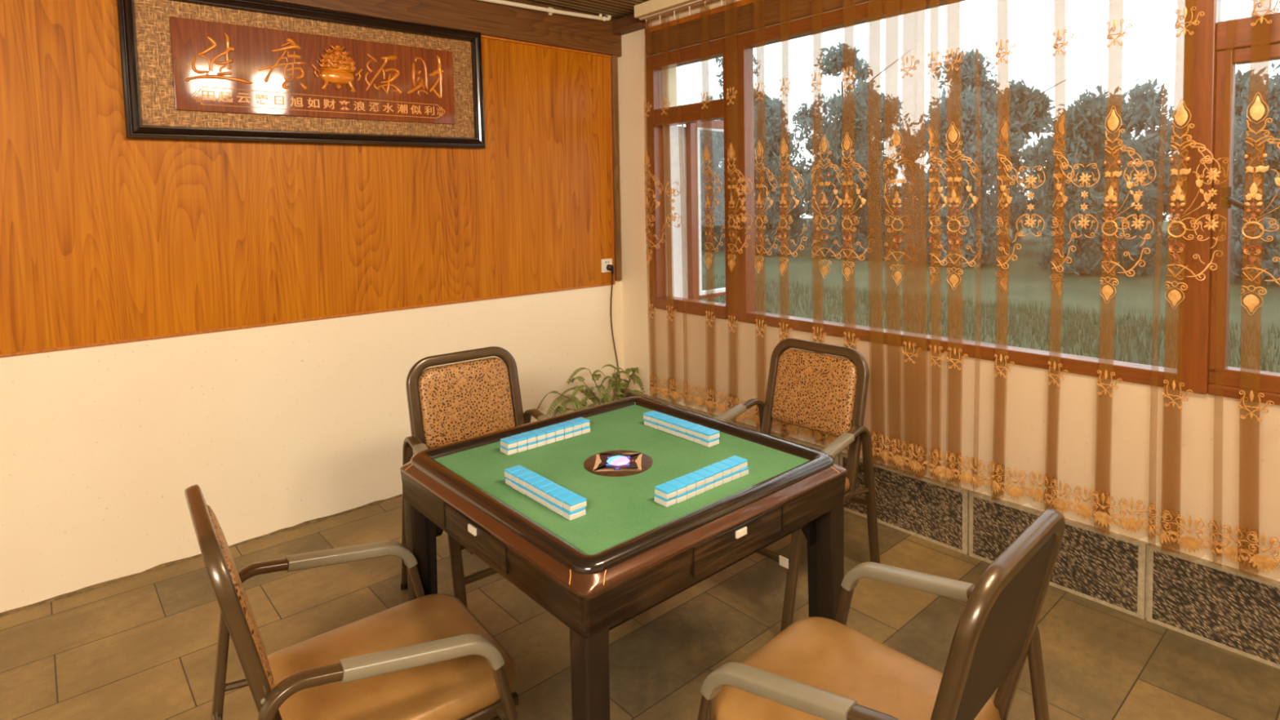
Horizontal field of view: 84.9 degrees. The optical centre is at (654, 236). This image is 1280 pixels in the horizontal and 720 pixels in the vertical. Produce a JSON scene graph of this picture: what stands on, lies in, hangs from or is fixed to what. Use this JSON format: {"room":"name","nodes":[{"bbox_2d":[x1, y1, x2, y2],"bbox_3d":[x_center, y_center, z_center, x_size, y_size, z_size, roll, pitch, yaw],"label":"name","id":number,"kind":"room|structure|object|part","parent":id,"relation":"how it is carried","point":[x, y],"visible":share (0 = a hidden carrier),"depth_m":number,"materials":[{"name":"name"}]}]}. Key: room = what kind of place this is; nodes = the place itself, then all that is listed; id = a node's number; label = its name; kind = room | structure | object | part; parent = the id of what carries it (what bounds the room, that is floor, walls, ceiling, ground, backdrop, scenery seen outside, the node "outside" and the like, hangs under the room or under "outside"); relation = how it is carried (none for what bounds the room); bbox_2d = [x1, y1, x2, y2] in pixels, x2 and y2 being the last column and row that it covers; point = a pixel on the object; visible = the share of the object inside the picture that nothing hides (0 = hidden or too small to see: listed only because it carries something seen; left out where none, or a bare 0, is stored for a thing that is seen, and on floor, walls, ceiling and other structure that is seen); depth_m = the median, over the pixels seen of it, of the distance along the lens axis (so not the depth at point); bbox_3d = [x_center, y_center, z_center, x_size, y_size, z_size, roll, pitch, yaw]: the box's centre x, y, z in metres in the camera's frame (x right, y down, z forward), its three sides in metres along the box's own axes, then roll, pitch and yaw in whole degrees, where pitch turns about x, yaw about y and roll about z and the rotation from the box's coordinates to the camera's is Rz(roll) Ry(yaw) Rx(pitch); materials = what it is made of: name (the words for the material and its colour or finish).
{"room":"games hall","nodes":[
{"label":"games hall","id":0,"kind":"room"},
{"bbox_2d":[0,80,624,613],"bbox_3d":[-2.124,0.002,2.921,5.400,2.765,0.150,-4,4,-42],"label":"wall","id":1,"kind":"structure","parent":0,"point":[277,427],"depth_m":3.07,"materials":[{"name":"beige paint"}]},
{"bbox_2d":[0,493,402,617],"bbox_3d":[-2.156,1.385,2.824,5.092,0.014,0.026,-4,4,-42],"label":"baseboard","id":2,"kind":"structure","parent":1,"relation":"attached to","point":[375,503],"depth_m":2.93,"materials":[{"name":"paint"}]},
{"bbox_2d":[0,0,611,354],"bbox_3d":[-2.183,-0.298,2.750,5.112,1.444,0.009,-4,4,-42],"label":"panelling","id":3,"kind":"object","parent":1,"relation":"attached to","point":[105,236],"visible":0.88,"depth_m":3.12,"materials":[{"name":"orange laminate"}]},
{"bbox_2d":[115,0,485,148],"bbox_3d":[-1.517,-0.746,3.283,1.589,0.659,0.065,-4,5,-42],"label":"sign","id":4,"kind":"object","parent":3,"relation":"attached to","point":[261,71],"visible":1,"depth_m":3.17,"materials":[{"name":"black paint"}]},
{"bbox_2d":[311,44,362,92],"bbox_3d":[-1.491,-0.791,3.295,0.231,0.213,0.051,-4,5,-42],"label":"bowl","id":5,"kind":"object","parent":4,"relation":"on","point":[335,68],"depth_m":3.29,"materials":[{"name":"gold metal"}]},
{"bbox_2d":[600,258,612,272],"bbox_3d":[-0.301,0.187,4.446,0.086,0.086,0.011,-4,4,-42],"label":"wall socket","id":6,"kind":"object","parent":3,"relation":"attached to","point":[604,262],"visible":0.88,"depth_m":4.43,"materials":[{"name":"white plastic"}]},
{"bbox_2d":[606,264,621,396],"bbox_3d":[-0.039,0.768,3.590,0.307,1.096,1.877,-1,3,-7],"label":"power cord","id":7,"kind":"object","parent":6,"relation":"attached to","point":[609,267],"visible":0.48,"depth_m":4.46,"materials":[{"name":"black rubber"}]},
{"bbox_2d":[0,282,613,357],"bbox_3d":[-2.166,0.424,2.789,5.122,0.012,0.014,-4,4,-42],"label":"trim","id":8,"kind":"structure","parent":1,"relation":"attached to","point":[8,354],"depth_m":3.15,"materials":[{"name":"orange laminate"}]},
{"bbox_2d":[265,0,622,57],"bbox_3d":[-2.154,-1.136,2.724,5.200,0.231,0.042,-4,4,-42],"label":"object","id":9,"kind":"structure","parent":1,"relation":"attached to","point":[488,19],"depth_m":3.86,"materials":[{"name":"brown wood"}]},
{"bbox_2d":[478,0,611,21],"bbox_3d":[-2.056,-1.206,2.759,4.799,0.135,0.034,-4,4,-42],"label":"conduit pipe","id":10,"kind":"object","parent":9,"relation":"attached to","point":[551,11],"visible":0.99,"depth_m":4.05,"materials":[{"name":"white plastic"}]},
{"bbox_2d":[480,35,610,57],"bbox_3d":[-2.186,-1.016,2.715,5.128,0.016,0.020,-4,4,-42],"label":"trim","id":11,"kind":"structure","parent":1,"relation":"attached to","point":[482,36],"depth_m":4.08,"materials":[{"name":"orange laminate"}]},
{"bbox_2d":[608,57,614,284],"bbox_3d":[-0.275,-0.415,4.457,0.018,1.452,0.016,-4,4,-42],"label":"trim","id":12,"kind":"structure","parent":1,"relation":"attached to","point":[609,58],"depth_m":4.45,"materials":[{"name":"orange laminate"}]},
{"bbox_2d":[610,55,622,280],"bbox_3d":[-0.247,-0.543,4.464,0.044,1.660,0.035,-4,4,-42],"label":"trim","id":13,"kind":"structure","parent":1,"relation":"attached to","point":[614,59],"depth_m":4.45,"materials":[{"name":"brown wood"}]},
{"bbox_2d":[526,0,649,18],"bbox_3d":[-0.057,-1.237,0.565,5.450,0.120,6.350,-4,4,-42],"label":"ceiling","id":14,"kind":"structure","parent":0,"point":[617,9],"depth_m":4.11,"materials":[{"name":"brown wood"}]},
{"bbox_2d":[634,0,713,20],"bbox_3d":[1.095,-1.272,2.840,0.110,0.076,3.515,-4,4,-42],"label":"rail","id":15,"kind":"object","parent":14,"relation":"attached to","point":[651,9],"visible":1,"depth_m":3.97,"materials":[{"name":"beige paint"}]},
{"bbox_2d":[644,0,928,472],"bbox_3d":[0.540,-0.125,3.535,0.066,2.254,1.781,-4,4,-42],"label":"sheer curtain","id":16,"kind":"object","parent":15,"relation":"hanging from","point":[895,456],"visible":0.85,"depth_m":3.38,"materials":[{"name":"gold fabric"}]},
{"bbox_2d":[927,0,1279,573],"bbox_3d":[1.713,-0.078,2.231,0.065,2.254,1.744,-4,4,-42],"label":"sheer curtain","id":17,"kind":"object","parent":15,"relation":"hanging from","point":[1246,555],"visible":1,"depth_m":2.38,"materials":[{"name":"gold fabric"}]},
{"bbox_2d":[0,496,1279,719],"bbox_3d":[-0.049,1.518,0.638,5.500,0.100,6.500,-4,4,-42],"label":"floor","id":18,"kind":"structure","parent":0,"point":[142,646],"depth_m":2.41,"materials":[{"name":"tile"}]},
{"bbox_2d":[184,484,518,719],"bbox_3d":[-0.663,0.981,1.617,0.647,0.900,0.593,-3,4,-38],"label":"armchair","id":19,"kind":"object","parent":18,"relation":"on","point":[424,657],"visible":1,"depth_m":1.53,"materials":[{"name":"orange leather"}]},
{"bbox_3d":[-0.861,0.811,1.456,0.152,0.538,0.469,-3,4,-38],"label":"frame","id":20,"kind":"part","parent":19,"relation":"part of","materials":[{"name":"brown metal"}]},
{"bbox_3d":[-0.823,1.105,1.830,0.641,0.634,0.042,-3,4,-40],"label":"arm frame","id":21,"kind":"part","parent":19,"relation":"part of","materials":[{"name":"brown metal"}]},
{"bbox_3d":[-0.792,0.858,1.847,0.327,0.126,0.045,-3,4,-40],"label":"arm","id":22,"kind":"part","parent":19,"relation":"part of","materials":[{"name":"grey plastic"}]},
{"bbox_3d":[-0.499,1.121,1.417,0.641,0.634,0.042,-3,4,-36],"label":"arm frame","id":23,"kind":"part","parent":19,"relation":"part of","materials":[{"name":"brown metal"}]},
{"bbox_3d":[-0.629,1.019,1.645,0.494,0.069,0.468,-3,4,-38],"label":"seat","id":24,"kind":"part","parent":19,"relation":"part of","materials":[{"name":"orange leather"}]},
{"bbox_3d":[-0.466,0.873,1.431,0.327,0.126,0.045,-3,4,-35],"label":"arm","id":25,"kind":"part","parent":19,"relation":"part of","materials":[{"name":"grey plastic"}]},
{"bbox_3d":[-0.488,1.070,1.470,0.438,0.027,0.020,-3,4,-38],"label":"seat rail","id":26,"kind":"part","parent":19,"relation":"part of","materials":[{"name":"brown metal"}]},
{"bbox_2d":[400,346,550,608],"bbox_3d":[-0.585,0.927,2.636,0.593,0.900,0.647,-3,4,-39],"label":"armchair","id":27,"kind":"object","parent":18,"relation":"on","point":[450,403],"visible":0.49,"depth_m":2.78,"materials":[{"name":"brown metal"}]},
{"bbox_3d":[-0.763,0.827,2.429,0.045,0.126,0.327,-3,4,-36],"label":"arm","id":28,"kind":"part","parent":27,"relation":"part of","materials":[{"name":"grey plastic"}]},
{"bbox_3d":[-0.787,1.071,2.478,0.042,0.634,0.641,-3,4,-37],"label":"arm frame","id":29,"kind":"part","parent":27,"relation":"part of","materials":[{"name":"brown metal"}]},
{"bbox_3d":[-0.743,0.739,2.818,0.469,0.538,0.152,-3,4,-39],"label":"frame","id":30,"kind":"part","parent":27,"relation":"part of","materials":[{"name":"brown metal"}]},
{"bbox_3d":[-0.379,1.047,2.808,0.042,0.634,0.641,-4,4,-41],"label":"arm frame","id":31,"kind":"part","parent":27,"relation":"part of","materials":[{"name":"brown metal"}]},
{"bbox_3d":[-0.353,0.803,2.760,0.045,0.126,0.327,-4,4,-41],"label":"arm","id":32,"kind":"part","parent":27,"relation":"part of","materials":[{"name":"grey plastic"}]},
{"bbox_2d":[537,364,644,417],"bbox_3d":[-0.344,1.025,4.102,0.697,0.539,0.304,-3,4,-37],"label":"potted fern","id":33,"kind":"object","parent":18,"relation":"on","point":[590,395],"visible":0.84,"depth_m":4.09,"materials":[{"name":"plant"}]},
{"bbox_2d":[400,395,847,719],"bbox_3d":[-0.091,1.005,1.983,0.916,0.788,0.916,-4,4,-42],"label":"table","id":34,"kind":"object","parent":18,"relation":"on","point":[599,570],"visible":0.91,"depth_m":1.73,"materials":[{"name":"brown wood"}]},
{"bbox_3d":[-0.672,1.080,2.020,0.060,0.655,0.060,-4,4,-42],"label":"leg","id":35,"kind":"part","parent":34,"relation":"part of","materials":[{"name":"brown wood"}]},
{"bbox_3d":[-0.427,0.715,1.673,0.010,0.066,0.310,-4,4,-42],"label":"drawer","id":36,"kind":"part","parent":34,"relation":"part of","materials":[{"name":"brown wood"}]},
{"bbox_2d":[500,417,590,455],"bbox_3d":[-0.326,0.606,2.127,0.294,0.039,0.049,-4,4,-42],"label":"tiles","id":37,"kind":"object","parent":34,"relation":"on","point":[508,442],"depth_m":2.10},
{"bbox_2d":[504,465,586,520],"bbox_3d":[-0.272,0.626,1.719,0.049,0.039,0.294,-4,4,-42],"label":"tiles","id":38,"kind":"object","parent":34,"relation":"on","point":[575,503],"depth_m":1.68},
{"bbox_3d":[-0.124,1.102,1.405,0.060,0.655,0.060,-4,4,-42],"label":"leg","id":39,"kind":"part","parent":34,"relation":"part of","materials":[{"name":"brown wood"}]},
{"bbox_3d":[-0.100,0.626,1.943,0.116,0.001,0.116,-1,3,0],"label":"inlay plate","id":40,"kind":"part","parent":34,"relation":"part of","materials":[{"name":"silver metal"}]},
{"bbox_3d":[-0.099,0.629,1.943,0.191,0.004,0.191,-1,3,0],"label":"dial plate","id":41,"kind":"part","parent":34,"relation":"part of","materials":[{"name":"brown metal"}]},
{"bbox_3d":[-0.098,0.645,1.964,0.901,0.027,0.901,-4,4,-42],"label":"bevel trim","id":42,"kind":"part","parent":34,"relation":"part of","materials":[{"name":"brown wood"}]},
{"bbox_2d":[643,410,719,447],"bbox_3d":[0.080,0.596,2.176,0.049,0.039,0.294,-4,4,-42],"label":"tiles","id":43,"kind":"object","parent":34,"relation":"on","point":[710,434],"depth_m":2.14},
{"bbox_2d":[653,455,748,506],"bbox_3d":[0.125,0.616,1.769,0.294,0.039,0.050,-4,4,-42],"label":"tiles","id":44,"kind":"object","parent":34,"relation":"on","point":[664,491],"depth_m":1.74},
{"bbox_3d":[0.198,0.706,1.637,0.310,0.066,0.010,-4,4,-42],"label":"drawer","id":45,"kind":"part","parent":34,"relation":"part of","materials":[{"name":"brown wood"}]},
{"bbox_3d":[0.491,1.063,1.953,0.060,0.655,0.060,-4,4,-42],"label":"leg","id":46,"kind":"part","parent":34,"relation":"part of","materials":[{"name":"brown wood"}]},
{"bbox_2d":[713,337,879,631],"bbox_3d":[0.468,0.905,2.717,0.647,0.900,0.593,-4,4,-42],"label":"armchair","id":47,"kind":"object","parent":18,"relation":"on","point":[824,393],"visible":0.43,"depth_m":2.78,"materials":[{"name":"brown fabric"}]},
{"bbox_3d":[0.254,0.787,2.875,0.327,0.126,0.045,-3,4,-40],"label":"arm","id":48,"kind":"part","parent":47,"relation":"part of","materials":[{"name":"grey plastic"}]},
{"bbox_3d":[0.293,1.030,2.917,0.641,0.634,0.042,-3,4,-40],"label":"arm frame","id":49,"kind":"part","parent":47,"relation":"part of","materials":[{"name":"brown metal"}]},
{"bbox_3d":[0.646,0.713,2.873,0.152,0.538,0.469,-4,4,-42],"label":"frame","id":50,"kind":"part","parent":47,"relation":"part of","materials":[{"name":"brown metal"}]},
{"bbox_3d":[0.647,1.044,2.530,0.641,0.634,0.042,-4,4,-44],"label":"arm frame","id":51,"kind":"part","parent":47,"relation":"part of","materials":[{"name":"brown metal"}]},
{"bbox_3d":[0.610,0.801,2.485,0.327,0.126,0.045,-4,4,-45],"label":"arm","id":52,"kind":"part","parent":47,"relation":"part of","materials":[{"name":"grey plastic"}]},
{"bbox_3d":[0.437,0.947,2.691,0.494,0.069,0.468,-4,4,-42],"label":"seat","id":53,"kind":"part","parent":47,"relation":"part of","materials":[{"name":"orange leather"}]},
{"bbox_3d":[0.589,0.998,2.525,0.438,0.027,0.020,-4,4,-42],"label":"seat rail","id":54,"kind":"part","parent":47,"relation":"part of","materials":[{"name":"brown metal"}]},
{"bbox_2d":[697,507,1065,719],"bbox_3d":[0.446,0.969,1.473,0.593,0.900,0.647,-4,4,-44],"label":"armchair","id":55,"kind":"object","parent":18,"relation":"on","point":[815,668],"visible":1,"depth_m":1.43,"materials":[{"name":"orange leather"}]},
{"bbox_3d":[0.224,0.867,1.315,0.327,0.126,0.045,2,4,43],"label":"arm","id":56,"kind":"part","parent":55,"relation":"part of","materials":[{"name":"grey plastic"}]},
{"bbox_3d":[0.261,1.114,1.296,0.641,0.634,0.042,2,4,44],"label":"arm frame","id":57,"kind":"part","parent":55,"relation":"part of","materials":[{"name":"brown metal"}]},
{"bbox_3d":[0.417,1.008,1.505,0.468,0.069,0.494,-4,4,-44],"label":"seat","id":58,"kind":"part","parent":55,"relation":"part of","materials":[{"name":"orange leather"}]},
{"bbox_3d":[0.601,0.842,1.685,0.045,0.126,0.327,-4,4,-42],"label":"arm","id":59,"kind":"part","parent":55,"relation":"part of","materials":[{"name":"grey plastic"}]},
{"bbox_3d":[0.636,1.088,1.664,0.042,0.634,0.641,-4,4,-43],"label":"arm frame","id":60,"kind":"part","parent":55,"relation":"part of","materials":[{"name":"brown metal"}]},
{"bbox_3d":[0.616,0.795,1.288,0.469,0.538,0.152,-4,4,-44],"label":"frame","id":61,"kind":"part","parent":55,"relation":"part of","materials":[{"name":"brown metal"}]},
{"bbox_2d":[617,0,1279,581],"bbox_3d":[1.950,-0.036,2.311,0.250,2.765,6.200,-4,4,-42],"label":"wall","id":62,"kind":"structure","parent":0,"point":[1201,459],"depth_m":2.78,"materials":[{"name":"beige paint"}]},
{"bbox_2d":[612,13,648,35],"bbox_3d":[-0.163,-1.310,4.334,0.075,0.083,0.300,-4,4,-42],"label":"beam","id":63,"kind":"structure","parent":62,"relation":"attached to","point":[628,24],"depth_m":4.29,"materials":[{"name":"brown wood"}]},
{"bbox_2d":[645,33,755,322],"bbox_3d":[0.506,-0.330,4.270,0.767,1.540,0.782,-4,4,-42],"label":"window","id":64,"kind":"structure","parent":62,"relation":"in","point":[680,287],"depth_m":4.16,"materials":[{"name":"red wood"}]},
{"bbox_3d":[0.223,-0.315,4.073,0.082,1.540,0.567,-4,4,-42],"label":"rail","id":65,"kind":"part","parent":64,"relation":"part of","materials":[{"name":"red wood"}]},
{"bbox_3d":[0.424,-0.177,4.532,0.445,1.130,0.040,-4,4,-42],"label":"sash rail","id":66,"kind":"part","parent":64,"relation":"part of","materials":[{"name":"red wood"}]},
{"bbox_2d":[644,0,763,33],"bbox_3d":[1.924,-1.156,2.039,0.045,0.030,5.890,-4,4,-42],"label":"trim","id":67,"kind":"structure","parent":62,"relation":"attached to","point":[743,2],"depth_m":3.86,"materials":[{"name":"orange laminate"}]},
{"bbox_2d":[645,0,872,55],"bbox_3d":[1.929,-1.079,2.046,0.035,0.125,5.890,-4,4,-42],"label":"trim","id":68,"kind":"structure","parent":62,"relation":"attached to","point":[765,13],"depth_m":3.68,"materials":[{"name":"brown wood"}]},
{"bbox_2d":[622,387,1279,669],"bbox_3d":[1.871,1.214,2.285,0.018,0.272,6.200,-4,4,-42],"label":"baseboard","id":69,"kind":"structure","parent":62,"relation":"attached to","point":[1236,611],"depth_m":2.53,"materials":[{"name":"tile"}]},
{"bbox_2d":[743,0,1221,394],"bbox_3d":[1.169,-0.277,3.014,0.090,1.540,1.974,-4,4,-42],"label":"window","id":70,"kind":"structure","parent":62,"relation":"in","point":[1200,51],"depth_m":2.33,"materials":[{"name":"red wood"}]},
{"bbox_3d":[1.802,-0.252,2.310,0.090,1.540,0.081,-4,4,-42],"label":"frame","id":71,"kind":"part","parent":70,"relation":"part of","materials":[{"name":"red wood"}]},
{"bbox_2d":[1207,12,1279,405],"bbox_3d":[2.036,-0.241,2.020,0.130,1.540,0.664,-4,4,-42],"label":"window","id":72,"kind":"structure","parent":62,"relation":"in","point":[1237,42],"depth_m":2.24,"materials":[{"name":"red wood"}]},
{"bbox_3d":[2.054,-0.242,2.036,0.082,1.540,0.664,-4,4,-42],"label":"frame","id":73,"kind":"part","parent":72,"relation":"part of","materials":[{"name":"red wood"}]},
{"bbox_3d":[1.836,-0.108,2.191,0.040,0.097,0.119,-2,3,-17],"label":"handle","id":74,"kind":"part","parent":72,"relation":"part of","materials":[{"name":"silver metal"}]},
{"label":"outside","id":75,"kind":"structure","parent":0,"visible":0},
{"bbox_2d":[699,217,1279,373],"bbox_3d":[12.107,0.264,20.998,39.750,0.100,60.000,-4,4,-42],"label":"ground","id":76,"kind":"structure","parent":75,"point":[1026,281],"depth_m":11.18,"materials":[{"name":"green plant"}]},
{"bbox_2d":[699,130,724,250],"bbox_3d":[1.480,-1.544,21.434,2.644,4.040,2.371,-1,3,4],"label":"tree","id":77,"kind":"object","parent":76,"relation":"on","point":[705,138],"visible":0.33,"depth_m":20.96,"materials":[{"name":"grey plant"}]},
{"bbox_2d":[681,55,795,233],"bbox_3d":[2.759,-3.287,25.782,4.479,7.055,4.068,1,3,27],"label":"tree","id":78,"kind":"object","parent":76,"relation":"on","point":[718,140],"visible":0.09,"depth_m":25.40,"materials":[{"name":"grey plant"}]},
{"bbox_2d":[707,92,813,235],"bbox_3d":[4.395,-3.285,31.837,5.798,6.507,5.080,-2,3,-23],"label":"tree","id":79,"kind":"object","parent":76,"relation":"on","point":[764,96],"visible":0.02,"depth_m":31.34,"materials":[{"name":"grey plant"}]},
{"bbox_2d":[723,97,813,255],"bbox_3d":[3.259,-1.660,19.336,2.615,4.416,2.358,0,3,16],"label":"tree","id":80,"kind":"object","parent":76,"relation":"on","point":[768,124],"visible":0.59,"depth_m":19.04,"materials":[{"name":"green plant"}]},
{"bbox_2d":[781,40,915,246],"bbox_3d":[6.138,-2.860,22.070,3.939,6.507,4.396,-4,4,-42],"label":"tree","id":81,"kind":"object","parent":76,"relation":"on","point":[844,57],"visible":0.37,"depth_m":21.83,"materials":[{"name":"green plant"}]},
{"bbox_2d":[799,88,909,261],"bbox_3d":[4.959,-1.527,17.470,2.674,4.298,2.593,-3,4,-38],"label":"tree","id":82,"kind":"object","parent":76,"relation":"on","point":[854,115],"visible":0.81,"depth_m":17.14,"materials":[{"name":"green plant"}]},
{"bbox_2d":[791,88,939,235],"bbox_3d":[8.450,-2.860,27.476,5.744,5.975,5.326,-4,4,-42],"label":"tree","id":83,"kind":"object","parent":76,"relation":"on","point":[873,144],"visible":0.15,"depth_m":27.30,"materials":[{"name":"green plant"}]},
{"bbox_2d":[899,84,1023,268],"bbox_3d":[6.708,-1.335,15.482,2.500,4.064,2.386,-1,3,2],"label":"tree","id":84,"kind":"object","parent":76,"relation":"on","point":[969,117],"visible":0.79,"depth_m":15.16,"materials":[{"name":"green plant"}]},
{"bbox_2d":[876,48,1071,253],"bbox_3d":[8.570,-2.360,19.177,3.933,5.706,4.156,-2,3,-20],"label":"tree","id":85,"kind":"object","parent":76,"relation":"on","point":[971,71],"visible":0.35,"depth_m":18.93,"materials":[{"name":"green plant"}]},
{"bbox_2d":[701,272,1279,373],"bbox_3d":[1.815,1.022,8.203,6.668,0.170,12.683,-4,4,-42],"label":"grass","id":86,"kind":"structure","parent":76,"relation":"on","point":[1086,325],"depth_m":8.28,"materials":[{"name":"green plant"}]},
{"bbox_2d":[948,77,1091,239],"bbox_3d":[11.790,-2.512,23.301,5.586,5.544,5.501,-4,4,-42],"label":"tree","id":87,"kind":"object","parent":76,"relation":"on","point":[1020,117],"visible":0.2,"depth_m":22.81,"materials":[{"name":"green plant"}]},
{"bbox_2d":[1019,84,1177,275],"bbox_3d":[8.383,-1.081,13.578,2.480,3.670,2.448,0,3,11],"label":"tree","id":88,"kind":"object","parent":76,"relation":"on","point":[1082,123],"visible":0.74,"depth_m":13.16,"materials":[{"name":"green plant"}]},
{"bbox_2d":[1028,77,1231,259],"bbox_3d":[11.110,-1.546,16.554,4.066,4.279,4.081,0,3,12],"label":"tree","id":89,"kind":"object","parent":76,"relation":"on","point":[1146,107],"visible":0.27,"depth_m":15.95,"materials":[{"name":"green plant"}]},
{"bbox_2d":[1136,66,1279,248],"bbox_3d":[15.711,-2.147,19.340,5.741,5.138,5.326,-4,4,-42],"label":"tree","id":90,"kind":"object","parent":76,"relation":"on","point":[1240,79],"visible":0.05,"depth_m":18.70,"materials":[{"name":"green plant"}]},
{"bbox_2d":[1168,62,1279,285],"bbox_3d":[10.206,-1.021,11.588,2.509,3.695,2.551,-2,3,-13],"label":"tree","id":91,"kind":"object","parent":76,"relation":"on","point":[1242,181],"visible":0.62,"depth_m":11.38,"materials":[{"name":"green plant"}]}
]}

